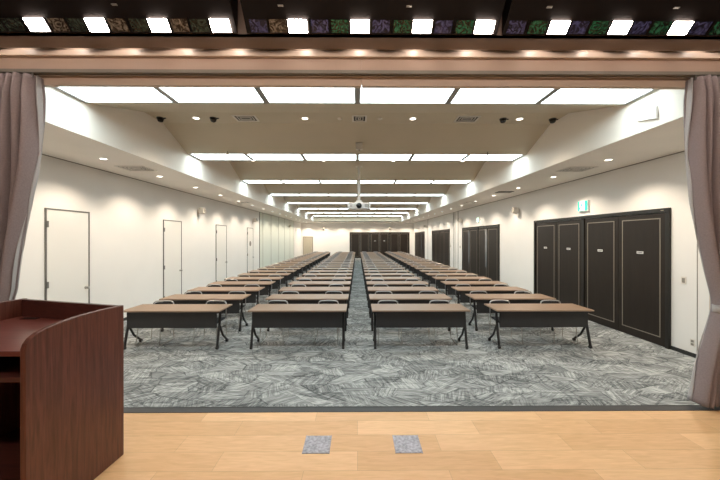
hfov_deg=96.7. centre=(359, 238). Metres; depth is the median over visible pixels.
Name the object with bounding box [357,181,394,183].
ceiling light panel
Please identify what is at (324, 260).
folding table
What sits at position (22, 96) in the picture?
stage curtain
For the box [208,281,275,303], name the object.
folding table
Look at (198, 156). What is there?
ceiling light panel
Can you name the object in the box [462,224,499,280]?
door
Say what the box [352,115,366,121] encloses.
ceiling vent
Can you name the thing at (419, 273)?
folding table
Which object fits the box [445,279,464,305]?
chair
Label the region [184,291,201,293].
chair
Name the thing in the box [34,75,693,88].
curtain rail
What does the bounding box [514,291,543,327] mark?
chair
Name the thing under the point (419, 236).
door
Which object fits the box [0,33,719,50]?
beam
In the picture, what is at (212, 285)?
chair
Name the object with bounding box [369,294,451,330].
folding table
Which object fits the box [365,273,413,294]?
folding table
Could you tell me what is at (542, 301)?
chair
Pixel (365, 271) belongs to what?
folding table
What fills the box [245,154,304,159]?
ceiling light panel
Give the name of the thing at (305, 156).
ceiling light panel
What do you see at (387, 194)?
ceiling light panel
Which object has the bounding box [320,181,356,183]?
ceiling light panel
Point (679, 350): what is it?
baseboard
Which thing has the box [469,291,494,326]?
chair
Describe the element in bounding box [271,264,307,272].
folding table
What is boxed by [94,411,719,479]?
floor
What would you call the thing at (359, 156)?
ceiling light panel
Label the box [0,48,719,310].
wall
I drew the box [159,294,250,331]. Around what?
folding table
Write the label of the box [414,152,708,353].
wall
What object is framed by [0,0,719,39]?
trim
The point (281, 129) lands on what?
ceiling
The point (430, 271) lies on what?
chair
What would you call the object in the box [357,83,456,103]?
ceiling light panel
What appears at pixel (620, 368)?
floor
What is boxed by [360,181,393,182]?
diffuser
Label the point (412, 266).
folding table
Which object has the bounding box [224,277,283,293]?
folding table
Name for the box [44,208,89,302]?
door
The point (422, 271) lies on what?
folding table
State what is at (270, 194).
ceiling light panel
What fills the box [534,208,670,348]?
door
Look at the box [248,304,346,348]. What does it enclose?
folding table
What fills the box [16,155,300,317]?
wall
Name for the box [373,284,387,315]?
chair
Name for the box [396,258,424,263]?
folding table
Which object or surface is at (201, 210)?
wall speaker
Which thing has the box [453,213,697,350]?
trim
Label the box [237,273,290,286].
folding table
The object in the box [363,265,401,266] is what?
folding table
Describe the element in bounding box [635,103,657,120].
wall box
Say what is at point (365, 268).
folding table
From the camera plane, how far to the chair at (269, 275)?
11.12 m
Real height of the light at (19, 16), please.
0.386 m
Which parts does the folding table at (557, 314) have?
modesty panel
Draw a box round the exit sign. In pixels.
[578,200,589,211]
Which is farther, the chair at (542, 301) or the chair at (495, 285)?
the chair at (495, 285)
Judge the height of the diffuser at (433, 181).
0.020 m
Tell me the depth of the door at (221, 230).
13.59 m
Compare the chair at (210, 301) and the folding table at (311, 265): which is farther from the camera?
the folding table at (311, 265)
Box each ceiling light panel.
[55,87,175,102]
[156,87,266,103]
[189,154,251,159]
[242,180,282,182]
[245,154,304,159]
[257,88,356,103]
[270,194,299,195]
[280,180,319,182]
[299,194,328,195]
[301,154,356,160]
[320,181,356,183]
[328,194,356,195]
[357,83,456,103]
[357,154,412,160]
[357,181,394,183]
[357,194,386,195]
[386,194,415,195]
[394,181,432,183]
[409,155,467,160]
[415,194,444,195]
[431,181,470,183]
[448,89,556,103]
[462,155,523,160]
[538,89,655,104]
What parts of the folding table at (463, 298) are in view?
modesty panel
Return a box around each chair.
[135,300,173,344]
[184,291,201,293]
[192,300,226,344]
[206,284,221,314]
[221,291,245,326]
[238,284,259,315]
[252,279,271,306]
[259,300,288,344]
[265,275,280,298]
[281,291,298,293]
[291,284,305,286]
[314,300,339,344]
[325,291,342,293]
[328,284,343,286]
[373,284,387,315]
[375,291,392,293]
[377,300,402,344]
[412,284,426,286]
[419,291,435,293]
[428,300,457,344]
[429,271,443,292]
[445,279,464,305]
[455,284,477,315]
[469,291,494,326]
[489,300,522,343]
[494,284,508,286]
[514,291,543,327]
[540,300,577,343]
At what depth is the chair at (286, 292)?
7.72 m
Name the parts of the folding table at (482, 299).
modesty panel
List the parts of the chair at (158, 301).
leg, backrest, leg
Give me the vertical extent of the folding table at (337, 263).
0.717 m
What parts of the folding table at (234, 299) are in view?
modesty panel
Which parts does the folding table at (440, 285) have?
modesty panel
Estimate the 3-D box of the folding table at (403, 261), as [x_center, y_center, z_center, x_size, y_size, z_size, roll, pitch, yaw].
[3.328,1.674,18.747,1.806,0.717,0.608,0,0,0]
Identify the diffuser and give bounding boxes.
[321,181,355,182]
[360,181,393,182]
[396,181,431,182]
[433,181,468,182]
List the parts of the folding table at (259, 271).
modesty panel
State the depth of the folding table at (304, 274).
11.68 m
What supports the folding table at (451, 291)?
on the floor at (620, 368)
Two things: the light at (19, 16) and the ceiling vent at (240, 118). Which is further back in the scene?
the ceiling vent at (240, 118)
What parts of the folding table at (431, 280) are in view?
modesty panel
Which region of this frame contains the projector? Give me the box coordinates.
[348,166,369,209]
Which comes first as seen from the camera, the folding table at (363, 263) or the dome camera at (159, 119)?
the dome camera at (159, 119)
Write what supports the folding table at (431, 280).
on the floor at (620, 368)
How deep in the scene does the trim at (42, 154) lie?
8.13 m
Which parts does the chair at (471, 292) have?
backrest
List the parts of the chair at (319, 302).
backrest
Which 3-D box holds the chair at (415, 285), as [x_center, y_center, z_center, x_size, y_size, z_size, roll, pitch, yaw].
[1.649,1.655,8.657,0.466,0.767,0.553,0,0,0]
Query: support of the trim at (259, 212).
attached to the wall at (127, 215)
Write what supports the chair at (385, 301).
on the floor at (620, 368)
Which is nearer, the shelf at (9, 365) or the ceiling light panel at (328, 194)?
the shelf at (9, 365)
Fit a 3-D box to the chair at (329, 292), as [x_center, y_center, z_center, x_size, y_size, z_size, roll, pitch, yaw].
[-0.625,1.657,7.491,0.466,0.767,0.553,0,0,0]
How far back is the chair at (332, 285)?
8.88 m
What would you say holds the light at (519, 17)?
attached to the trim at (241, 24)
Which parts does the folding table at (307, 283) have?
modesty panel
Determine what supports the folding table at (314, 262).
on the floor at (620, 368)
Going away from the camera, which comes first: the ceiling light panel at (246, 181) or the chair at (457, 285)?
the chair at (457, 285)
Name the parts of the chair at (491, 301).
leg, backrest, leg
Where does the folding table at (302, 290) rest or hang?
on the floor at (620, 368)
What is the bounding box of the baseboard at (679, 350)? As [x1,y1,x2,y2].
[589,320,695,357]
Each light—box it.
[0,0,237,33]
[240,0,505,34]
[502,0,719,35]
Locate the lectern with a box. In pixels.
[0,298,123,479]
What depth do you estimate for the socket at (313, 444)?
2.46 m
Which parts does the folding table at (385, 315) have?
modesty panel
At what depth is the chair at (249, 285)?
8.85 m
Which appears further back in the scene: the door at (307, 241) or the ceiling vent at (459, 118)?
the door at (307, 241)
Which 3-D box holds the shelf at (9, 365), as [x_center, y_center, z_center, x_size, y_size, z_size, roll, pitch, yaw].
[-2.275,0.808,2.207,0.988,0.030,0.769,0,0,0]
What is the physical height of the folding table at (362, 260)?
0.717 m
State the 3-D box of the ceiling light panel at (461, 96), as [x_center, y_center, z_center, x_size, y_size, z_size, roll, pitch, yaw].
[2.014,-2.059,4.574,1.367,0.036,0.600,0,0,0]
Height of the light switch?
0.130 m
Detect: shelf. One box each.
[0,356,19,381]
[0,427,19,479]
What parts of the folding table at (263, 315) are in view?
modesty panel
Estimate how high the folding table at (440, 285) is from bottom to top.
0.717 m
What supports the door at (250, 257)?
in the wall at (127, 215)
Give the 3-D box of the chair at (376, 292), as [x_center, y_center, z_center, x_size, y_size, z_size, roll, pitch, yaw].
[0.572,1.657,7.497,0.466,0.767,0.553,0,0,0]
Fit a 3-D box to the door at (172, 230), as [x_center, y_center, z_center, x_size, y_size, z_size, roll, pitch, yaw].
[-5.819,0.741,10.010,0.090,2.600,0.990,0,0,0]
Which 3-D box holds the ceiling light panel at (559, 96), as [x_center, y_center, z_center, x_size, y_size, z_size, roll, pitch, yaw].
[3.381,-2.059,4.585,1.367,0.036,0.600,0,0,0]
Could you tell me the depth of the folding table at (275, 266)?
15.04 m
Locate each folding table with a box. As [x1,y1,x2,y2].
[124,304,231,349]
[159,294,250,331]
[187,287,264,304]
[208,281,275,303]
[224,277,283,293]
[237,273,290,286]
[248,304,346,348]
[249,270,296,280]
[258,268,300,276]
[265,265,305,276]
[265,294,348,330]
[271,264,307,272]
[278,262,311,269]
[278,287,349,317]
[282,260,314,267]
[288,259,316,267]
[288,281,350,307]
[296,277,350,300]
[302,273,351,294]
[307,270,352,287]
[311,268,352,269]
[315,265,352,279]
[318,263,352,278]
[322,260,353,261]
[362,260,393,261]
[363,263,398,277]
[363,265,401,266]
[364,267,404,283]
[364,270,409,288]
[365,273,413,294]
[365,277,420,300]
[366,281,428,307]
[367,287,438,317]
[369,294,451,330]
[371,304,469,348]
[394,257,420,261]
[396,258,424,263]
[401,260,430,266]
[404,262,437,269]
[407,263,443,272]
[410,265,450,276]
[414,267,457,276]
[419,270,466,280]
[425,273,476,286]
[432,277,489,293]
[440,281,506,294]
[451,287,528,303]
[465,294,555,330]
[484,303,593,348]
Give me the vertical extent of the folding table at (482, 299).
0.717 m
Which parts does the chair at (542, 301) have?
leg, backrest, leg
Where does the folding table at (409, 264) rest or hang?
on the floor at (620, 368)
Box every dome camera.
[156,117,165,121]
[210,117,218,122]
[499,118,508,122]
[549,118,557,123]
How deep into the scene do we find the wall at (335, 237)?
32.88 m
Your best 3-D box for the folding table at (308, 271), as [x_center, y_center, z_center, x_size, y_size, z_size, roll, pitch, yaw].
[-1.212,1.679,13.011,1.806,0.717,0.608,0,0,0]
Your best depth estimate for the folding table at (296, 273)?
13.95 m
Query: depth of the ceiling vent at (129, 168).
7.04 m
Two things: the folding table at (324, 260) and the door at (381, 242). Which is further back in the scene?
the door at (381, 242)
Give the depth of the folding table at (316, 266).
15.29 m
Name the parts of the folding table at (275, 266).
modesty panel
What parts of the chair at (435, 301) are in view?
backrest, leg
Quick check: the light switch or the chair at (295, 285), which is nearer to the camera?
the light switch
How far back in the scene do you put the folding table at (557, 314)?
5.96 m
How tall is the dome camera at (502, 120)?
0.088 m
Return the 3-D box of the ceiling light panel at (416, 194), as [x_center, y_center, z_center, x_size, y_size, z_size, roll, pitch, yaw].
[3.297,-2.068,15.244,1.367,0.036,0.600,0,0,0]
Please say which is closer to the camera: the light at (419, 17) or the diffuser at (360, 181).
the light at (419, 17)
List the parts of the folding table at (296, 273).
modesty panel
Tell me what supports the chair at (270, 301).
on the floor at (620, 368)
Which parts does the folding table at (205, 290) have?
modesty panel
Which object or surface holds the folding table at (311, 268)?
on the floor at (620, 368)
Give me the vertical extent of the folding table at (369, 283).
0.717 m
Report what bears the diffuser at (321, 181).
attached to the ceiling light panel at (320, 181)
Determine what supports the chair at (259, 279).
on the floor at (620, 368)
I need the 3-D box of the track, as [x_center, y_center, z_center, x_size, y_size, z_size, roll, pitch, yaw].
[-0.024,-1.554,3.014,9.100,0.030,0.060,0,0,0]
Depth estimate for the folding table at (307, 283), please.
9.37 m
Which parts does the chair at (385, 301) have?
backrest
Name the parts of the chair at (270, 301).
leg, backrest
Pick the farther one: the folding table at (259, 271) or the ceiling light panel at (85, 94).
the folding table at (259, 271)
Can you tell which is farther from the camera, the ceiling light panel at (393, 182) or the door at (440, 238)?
the door at (440, 238)
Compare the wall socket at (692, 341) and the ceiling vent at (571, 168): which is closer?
the wall socket at (692, 341)
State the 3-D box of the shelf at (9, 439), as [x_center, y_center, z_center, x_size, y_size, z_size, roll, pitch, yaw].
[-2.276,1.533,2.238,0.988,0.030,0.709,0,0,0]
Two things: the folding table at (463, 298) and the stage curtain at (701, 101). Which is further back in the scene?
the folding table at (463, 298)
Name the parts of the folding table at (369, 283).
modesty panel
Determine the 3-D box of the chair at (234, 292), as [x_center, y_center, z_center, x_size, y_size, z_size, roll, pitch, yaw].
[-2.956,1.657,7.475,0.466,0.767,0.553,0,0,0]
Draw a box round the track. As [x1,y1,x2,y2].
[0,69,719,77]
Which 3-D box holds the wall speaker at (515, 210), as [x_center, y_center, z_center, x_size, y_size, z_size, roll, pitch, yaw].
[5.566,-0.944,11.443,0.249,0.327,0.197,0,0,0]
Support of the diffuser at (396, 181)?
attached to the ceiling light panel at (429, 182)
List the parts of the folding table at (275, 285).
modesty panel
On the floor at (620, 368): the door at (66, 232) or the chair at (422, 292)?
the chair at (422, 292)
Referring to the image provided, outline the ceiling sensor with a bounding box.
[356,142,362,149]
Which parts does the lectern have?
panel, panel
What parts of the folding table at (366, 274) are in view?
modesty panel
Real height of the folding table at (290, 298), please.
0.717 m
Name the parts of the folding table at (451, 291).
modesty panel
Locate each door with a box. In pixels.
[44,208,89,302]
[163,220,182,297]
[216,225,226,280]
[247,228,253,272]
[303,237,312,254]
[350,232,409,257]
[415,232,424,257]
[432,229,449,265]
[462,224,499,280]
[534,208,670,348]
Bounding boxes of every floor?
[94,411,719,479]
[124,258,698,406]
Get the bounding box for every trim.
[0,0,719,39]
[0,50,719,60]
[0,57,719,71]
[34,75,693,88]
[42,154,295,221]
[124,405,719,412]
[259,212,284,267]
[419,151,684,221]
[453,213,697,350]
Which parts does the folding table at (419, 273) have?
modesty panel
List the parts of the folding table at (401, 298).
modesty panel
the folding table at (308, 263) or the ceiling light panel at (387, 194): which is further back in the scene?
the folding table at (308, 263)
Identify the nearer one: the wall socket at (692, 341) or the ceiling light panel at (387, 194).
the wall socket at (692, 341)
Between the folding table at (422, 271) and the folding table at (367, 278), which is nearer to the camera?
the folding table at (367, 278)
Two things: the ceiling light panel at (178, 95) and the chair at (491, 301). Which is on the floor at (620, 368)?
the chair at (491, 301)
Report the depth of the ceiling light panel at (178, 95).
4.60 m
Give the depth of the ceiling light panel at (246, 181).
11.60 m
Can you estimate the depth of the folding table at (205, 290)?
8.20 m
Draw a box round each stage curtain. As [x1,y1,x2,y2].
[0,71,45,301]
[683,74,719,408]
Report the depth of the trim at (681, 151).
7.84 m
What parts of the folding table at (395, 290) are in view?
modesty panel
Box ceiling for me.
[42,87,684,222]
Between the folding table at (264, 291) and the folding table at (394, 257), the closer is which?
the folding table at (264, 291)
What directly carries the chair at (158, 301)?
on the floor at (620, 368)
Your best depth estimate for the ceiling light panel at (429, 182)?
11.74 m
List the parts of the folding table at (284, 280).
modesty panel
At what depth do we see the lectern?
2.05 m
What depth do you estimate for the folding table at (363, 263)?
16.73 m
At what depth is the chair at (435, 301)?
6.59 m
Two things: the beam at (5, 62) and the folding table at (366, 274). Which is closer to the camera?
the beam at (5, 62)
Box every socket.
[302,435,331,453]
[392,435,422,452]
[690,339,694,346]
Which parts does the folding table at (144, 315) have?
modesty panel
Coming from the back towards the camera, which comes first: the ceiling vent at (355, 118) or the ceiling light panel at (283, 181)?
the ceiling light panel at (283, 181)
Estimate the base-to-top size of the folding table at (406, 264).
0.717 m
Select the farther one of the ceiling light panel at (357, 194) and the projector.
the ceiling light panel at (357, 194)
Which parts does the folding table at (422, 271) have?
modesty panel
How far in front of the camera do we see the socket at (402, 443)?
2.47 m
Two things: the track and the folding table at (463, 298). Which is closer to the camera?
the track
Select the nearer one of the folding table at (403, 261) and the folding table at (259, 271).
the folding table at (259, 271)
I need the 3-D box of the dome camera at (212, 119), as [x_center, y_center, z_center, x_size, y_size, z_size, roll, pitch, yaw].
[-2.971,-2.402,6.498,0.164,0.088,0.140,0,0,35]
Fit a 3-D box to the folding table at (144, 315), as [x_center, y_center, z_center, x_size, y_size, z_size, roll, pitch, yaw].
[-3.478,1.685,6.153,1.806,0.717,0.608,0,0,0]
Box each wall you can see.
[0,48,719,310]
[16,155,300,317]
[301,223,413,256]
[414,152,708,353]
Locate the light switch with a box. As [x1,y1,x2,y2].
[681,276,685,283]
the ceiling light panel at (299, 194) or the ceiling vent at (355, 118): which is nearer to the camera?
the ceiling vent at (355, 118)
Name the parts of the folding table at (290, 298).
modesty panel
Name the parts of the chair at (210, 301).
leg, backrest, leg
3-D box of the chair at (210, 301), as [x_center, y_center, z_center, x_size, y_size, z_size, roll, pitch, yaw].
[-2.944,1.657,6.329,0.466,0.767,0.553,0,0,0]
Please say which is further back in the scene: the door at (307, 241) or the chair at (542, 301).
the door at (307, 241)
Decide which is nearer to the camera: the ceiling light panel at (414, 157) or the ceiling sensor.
the ceiling sensor
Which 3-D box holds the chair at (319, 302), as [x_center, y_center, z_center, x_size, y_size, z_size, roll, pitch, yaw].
[-0.648,1.657,6.355,0.466,0.767,0.553,0,0,0]
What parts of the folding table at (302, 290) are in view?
modesty panel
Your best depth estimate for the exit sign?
8.08 m
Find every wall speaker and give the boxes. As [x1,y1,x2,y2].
[197,208,205,216]
[511,207,519,216]
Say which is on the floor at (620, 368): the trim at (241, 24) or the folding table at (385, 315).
the folding table at (385, 315)
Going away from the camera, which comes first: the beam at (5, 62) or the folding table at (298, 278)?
the beam at (5, 62)
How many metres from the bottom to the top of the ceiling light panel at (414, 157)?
0.036 m
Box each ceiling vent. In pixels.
[115,166,156,170]
[231,115,259,121]
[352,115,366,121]
[453,116,480,121]
[495,191,513,192]
[556,166,598,171]

